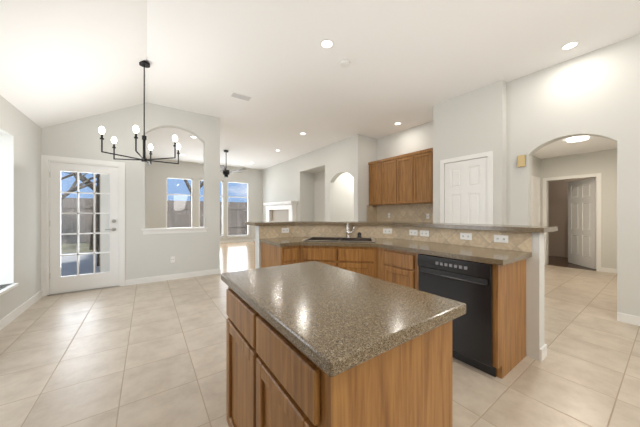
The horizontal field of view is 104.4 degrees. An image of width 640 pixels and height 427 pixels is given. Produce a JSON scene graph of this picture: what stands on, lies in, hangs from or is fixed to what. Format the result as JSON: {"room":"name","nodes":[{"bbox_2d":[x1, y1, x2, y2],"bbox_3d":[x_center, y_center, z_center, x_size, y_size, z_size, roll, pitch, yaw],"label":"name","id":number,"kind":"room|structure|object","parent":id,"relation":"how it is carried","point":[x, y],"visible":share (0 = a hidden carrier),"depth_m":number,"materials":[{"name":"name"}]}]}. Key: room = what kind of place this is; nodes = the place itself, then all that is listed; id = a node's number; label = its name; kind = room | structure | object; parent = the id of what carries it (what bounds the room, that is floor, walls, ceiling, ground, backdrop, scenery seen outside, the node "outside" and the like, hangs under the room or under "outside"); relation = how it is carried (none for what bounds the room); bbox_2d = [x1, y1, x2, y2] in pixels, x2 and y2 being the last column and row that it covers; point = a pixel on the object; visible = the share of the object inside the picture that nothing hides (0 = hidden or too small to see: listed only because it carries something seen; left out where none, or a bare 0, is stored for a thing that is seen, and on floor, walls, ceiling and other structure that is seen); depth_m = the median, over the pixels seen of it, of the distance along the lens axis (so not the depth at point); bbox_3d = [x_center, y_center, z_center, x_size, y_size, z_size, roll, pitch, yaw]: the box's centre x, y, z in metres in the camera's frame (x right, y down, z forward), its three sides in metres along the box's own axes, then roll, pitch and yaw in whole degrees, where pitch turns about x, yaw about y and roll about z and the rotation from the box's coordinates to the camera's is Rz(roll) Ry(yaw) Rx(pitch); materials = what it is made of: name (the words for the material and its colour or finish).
{"room":"kitchen","nodes":[
{"label":"kitchen","id":0,"kind":"room"},
{"bbox_2d":[0,241,639,426],"bbox_3d":[1.089,1.300,5.911,11.450,0.100,13.650,0,0,-35],"label":"floor","id":1,"kind":"structure","parent":0,"point":[152,354],"depth_m":2.07,"materials":[{"name":"tile"}]},
{"bbox_2d":[263,201,297,220],"bbox_3d":[-1.682,0.405,9.617,0.450,1.690,2.500,0,0,-35],"label":"fireplace","id":2,"kind":"object","parent":1,"relation":"on","point":[281,211],"visible":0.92,"depth_m":9.54,"materials":[{"name":"white"}]},
{"bbox_2d":[221,261,465,426],"bbox_3d":[-0.005,0.792,1.161,0.640,0.915,1.020,0,0,-35],"label":"kitchen island","id":3,"kind":"object","parent":1,"relation":"on","point":[314,344],"visible":1,"depth_m":0.84,"materials":[{"name":"brown wood"}]},
{"bbox_2d":[253,225,544,378],"bbox_3d":[0.491,0.705,2.748,1.510,1.090,2.654,0,0,-35],"label":"base cabinet","id":4,"kind":"object","parent":1,"relation":"on","point":[491,276],"depth_m":2.14,"materials":[{"name":"brown wood"}]},
{"bbox_2d":[245,221,556,248],"bbox_3d":[0.556,0.140,2.918,1.950,0.040,2.910,0,0,-35],"label":"countertop","id":5,"kind":"structure","parent":4,"relation":"on","point":[439,235],"depth_m":3.02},
{"bbox_2d":[0,34,639,319],"bbox_3d":[1.040,-0.400,5.877,11.870,3.300,13.950,0,0,-35],"label":"wall","id":6,"kind":"structure","parent":0,"point":[596,93],"depth_m":4.14,"materials":[{"name":"white paint"}]},
{"bbox_2d":[0,283,18,295],"bbox_3d":[-3.167,-0.030,1.936,0.460,1.780,2.200,0,0,-35],"label":"trim","id":7,"kind":"structure","parent":6,"relation":"attached to","point":[2,290],"depth_m":2.79,"materials":[{"name":"white wood"}]},
{"bbox_2d":[0,290,41,329],"bbox_3d":[-1.911,1.200,0.466,0.029,0.100,7.950,0,0,-35],"label":"baseboard","id":8,"kind":"structure","parent":6,"relation":"attached to","point":[31,301],"depth_m":3.05,"materials":[{"name":"white wood"}]},
{"bbox_2d":[41,155,124,296],"bbox_3d":[-3.821,0.185,4.061,1.000,2.130,0.166,0,0,-35],"label":"trim","id":9,"kind":"structure","parent":6,"relation":"attached to","point":[46,160],"depth_m":3.81,"materials":[{"name":"white wood"}]},
{"bbox_2d":[50,162,117,293],"bbox_3d":[-3.793,0.224,4.012,0.828,2.024,0.099,0,0,-35],"label":"french door","id":10,"kind":"structure","parent":6,"relation":"in","point":[59,283],"depth_m":3.98,"materials":[{"name":"white wood"}]},
{"bbox_2d":[125,268,220,285],"bbox_3d":[-2.730,1.200,4.751,1.569,0.100,0.044,0,0,-35],"label":"baseboard","id":11,"kind":"structure","parent":6,"relation":"attached to","point":[214,271],"depth_m":4.67,"materials":[{"name":"white wood"}]},
{"bbox_2d":[141,227,207,233],"bbox_3d":[-2.775,0.325,4.791,1.090,0.100,0.225,0,0,-35],"label":"trim","id":12,"kind":"structure","parent":6,"relation":"attached to","point":[166,230],"depth_m":4.69,"materials":[{"name":"white wood"}]},
{"bbox_2d":[166,177,191,226],"bbox_3d":[-5.422,-0.180,9.581,0.910,2.400,0.180,0,0,-35],"label":"trim","id":13,"kind":"structure","parent":6,"relation":"attached to","point":[182,194],"depth_m":9.57,"materials":[{"name":"white wood"}]},
{"bbox_2d":[199,179,223,237],"bbox_3d":[-4.487,-0.180,10.233,0.950,2.400,0.180,0,0,-35],"label":"trim","id":14,"kind":"structure","parent":6,"relation":"attached to","point":[199,179],"depth_m":10.42,"materials":[{"name":"white wood"}]},
{"bbox_2d":[220,239,254,242],"bbox_3d":[-4.643,1.200,10.042,4.825,0.100,0.014,0,0,-35],"label":"baseboard","id":15,"kind":"structure","parent":6,"relation":"attached to","point":[246,240],"depth_m":10.76,"materials":[{"name":"white wood"}]},
{"bbox_2d":[227,181,247,237],"bbox_3d":[-3.589,-0.180,10.860,0.940,2.400,0.180,0,0,-35],"label":"trim","id":16,"kind":"structure","parent":6,"relation":"attached to","point":[228,235],"depth_m":10.83,"materials":[{"name":"white wood"}]},
{"bbox_2d":[368,160,379,204],"bbox_3d":[1.537,-0.755,6.331,0.329,1.080,0.506,0,0,-35],"label":"upper cabinet","id":17,"kind":"object","parent":6,"relation":"attached to","point":[374,168],"depth_m":6.29,"materials":[{"name":"brown wood"}]},
{"bbox_2d":[380,157,391,203],"bbox_3d":[1.771,-0.755,5.995,0.329,1.080,0.561,0,0,-35],"label":"upper cabinet","id":18,"kind":"object","parent":6,"relation":"attached to","point":[385,165],"depth_m":5.98,"materials":[{"name":"brown wood"}]},
{"bbox_2d":[259,224,531,252],"bbox_3d":[0.512,0.247,2.711,1.502,0.175,2.442,0,0,-35],"label":"backsplash","id":19,"kind":"structure","parent":6,"relation":"attached to","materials":[{"name":"tile"}]},
{"bbox_2d":[367,204,432,222],"bbox_3d":[1.847,0.517,5.643,0.607,1.465,1.997,0,0,-35],"label":"backsplash","id":20,"kind":"structure","parent":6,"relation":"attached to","point":[408,213],"depth_m":5.99,"materials":[{"name":"beige tile"}]},
{"bbox_2d":[392,156,407,203],"bbox_3d":[2.021,-0.755,5.637,0.329,1.080,0.560,0,0,-35],"label":"upper cabinet","id":21,"kind":"object","parent":6,"relation":"attached to","point":[407,178],"depth_m":5.65,"materials":[{"name":"brown wood"}]},
{"bbox_2d":[408,148,432,203],"bbox_3d":[2.256,-0.755,5.300,0.329,1.080,0.511,0,0,-35],"label":"upper cabinet","id":22,"kind":"object","parent":6,"relation":"attached to","point":[420,164],"depth_m":5.23,"materials":[{"name":"brown wood"}]},
{"bbox_2d":[445,157,486,223],"bbox_3d":[2.396,0.176,4.128,0.130,2.123,0.680,0,0,-35],"label":"pantry door","id":23,"kind":"structure","parent":6,"relation":"in","point":[465,191],"depth_m":4.12,"materials":[{"name":"white wood"}]},
{"bbox_2d":[440,151,492,223],"bbox_3d":[2.408,0.145,4.137,0.016,2.210,0.830,0,0,-35],"label":"trim","id":24,"kind":"structure","parent":6,"relation":"attached to","point":[489,155],"depth_m":3.86,"materials":[{"name":"white wood"}]},
{"bbox_2d":[517,155,525,166],"bbox_3d":[2.941,-0.765,3.618,0.034,0.170,0.090,0,0,-35],"label":"door chime","id":25,"kind":"object","parent":6,"relation":"attached to","point":[521,160],"visible":0.98,"depth_m":3.60,"materials":[{"name":"beige plastic"}]},
{"bbox_2d":[531,175,539,225],"bbox_3d":[4.987,0.190,5.786,0.900,2.120,0.016,0,0,-35],"label":"trim","id":26,"kind":"structure","parent":6,"relation":"attached to","point":[535,181],"depth_m":5.86,"materials":[{"name":"white wood"}]},
{"bbox_2d":[543,173,600,271],"bbox_3d":[5.759,0.190,5.713,0.016,2.120,0.960,0,0,-35],"label":"trim","id":27,"kind":"structure","parent":6,"relation":"attached to","point":[598,175],"depth_m":5.37,"materials":[{"name":"white wood"}]},
{"bbox_2d":[568,178,595,268],"bbox_3d":[6.219,0.222,5.902,0.035,2.033,0.800,0,0,13],"label":"hall door","id":28,"kind":"structure","parent":6,"relation":"in","point":[581,222],"depth_m":5.85,"materials":[{"name":"white wood"}]},
{"bbox_2d":[601,267,616,273],"bbox_3d":[6.230,1.200,5.041,0.014,0.100,0.680,0,0,-35],"label":"baseboard","id":29,"kind":"structure","parent":6,"relation":"attached to","point":[609,270],"depth_m":5.22,"materials":[{"name":"white wood"}]},
{"bbox_2d":[617,312,639,325],"bbox_3d":[4.289,1.200,1.706,0.014,0.100,2.890,0,0,-35],"label":"baseboard","id":30,"kind":"structure","parent":6,"relation":"attached to","point":[626,318],"depth_m":2.82,"materials":[{"name":"white wood"}]},
{"bbox_2d":[0,0,639,169],"bbox_3d":[1.040,-1.599,5.877,11.870,1.103,13.950,0,0,-35],"label":"ceiling","id":31,"kind":"structure","parent":0,"point":[412,62],"depth_m":3.04,"materials":[{"name":"white paint"}]},
{"bbox_2d":[99,60,179,164],"bbox_3d":[-2.313,-1.332,3.263,0.866,1.303,0.905,0,0,-35],"label":"chandelier","id":32,"kind":"object","parent":31,"relation":"hanging from","point":[144,64],"visible":0.98,"depth_m":3.25,"materials":[{"name":"black metal"}]},
{"bbox_2d":[220,150,244,177],"bbox_3d":[-3.012,-1.575,7.866,1.247,0.850,1.268,0,0,-35],"label":"ceiling fan","id":33,"kind":"object","parent":31,"relation":"hanging from","point":[225,172],"visible":0.83,"depth_m":7.81,"materials":[{"name":"black metal"}]},
{"bbox_2d":[230,92,252,100],"bbox_3d":[-1.349,-1.995,4.241,0.340,0.010,0.180,0,0,-35],"label":"ceiling vent","id":34,"kind":"object","parent":31,"relation":"in","point":[240,96],"visible":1,"depth_m":4.22,"materials":[{"name":"white metal"}]},
{"bbox_2d":[320,39,333,48],"bbox_3d":[0.083,-1.997,2.923,0.169,0.006,0.169,0,0,-41],"label":"recessed light","id":35,"kind":"object","parent":31,"relation":"in","point":[326,43],"depth_m":2.91,"materials":[{"name":"white"}]},
{"bbox_2d":[340,59,349,67],"bbox_3d":[0.333,-1.982,3.280,0.130,0.035,0.130,0,0,-35],"label":"smoke detector","id":36,"kind":"object","parent":31,"relation":"attached to","point":[344,63],"visible":1,"depth_m":3.25,"materials":[{"name":"white plastic"}]},
{"bbox_2d":[560,41,579,50],"bbox_3d":[2.976,-1.997,2.954,0.169,0.006,0.169,0,0,16],"label":"recessed light","id":37,"kind":"object","parent":31,"relation":"in","point":[570,45],"depth_m":2.94,"materials":[{"name":"white"}]},
{"bbox_2d":[567,136,588,141],"bbox_3d":[4.595,-1.330,4.425,0.278,0.040,0.278,0,0,16],"label":"recessed light","id":38,"kind":"object","parent":31,"relation":"in","point":[578,138],"depth_m":4.39,"materials":[{"name":"white"}]},
{"label":"outside","id":39,"kind":"structure","parent":0,"visible":0},
{"bbox_2d":[61,243,99,275],"bbox_3d":[-2.861,1.355,4.101,80.000,0.190,70.000,0,0,-35],"label":"ground","id":40,"kind":"structure","parent":39,"point":[86,259],"depth_m":6.67,"materials":[{"name":"grey concrete"}]},
{"bbox_2d":[97,174,99,265],"bbox_3d":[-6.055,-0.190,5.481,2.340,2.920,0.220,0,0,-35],"label":"post","id":41,"kind":"object","parent":40,"relation":"on","point":[98,218],"depth_m":5.93,"materials":[{"name":"wood"}]},
{"bbox_2d":[61,171,202,249],"bbox_3d":[-7.866,-2.024,12.662,10.791,6.771,10.333,0,0,-35],"label":"tree","id":42,"kind":"object","parent":40,"relation":"on","point":[84,181],"depth_m":9.00,"materials":[{"name":"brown plant"}]},
{"bbox_2d":[61,198,246,243],"bbox_3d":[-5.587,0.325,8.009,28.000,2.050,11.530,0,0,-35],"label":"fence","id":43,"kind":"object","parent":40,"relation":"on","point":[67,202],"depth_m":13.28,"materials":[{"name":"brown wood"}]}
]}

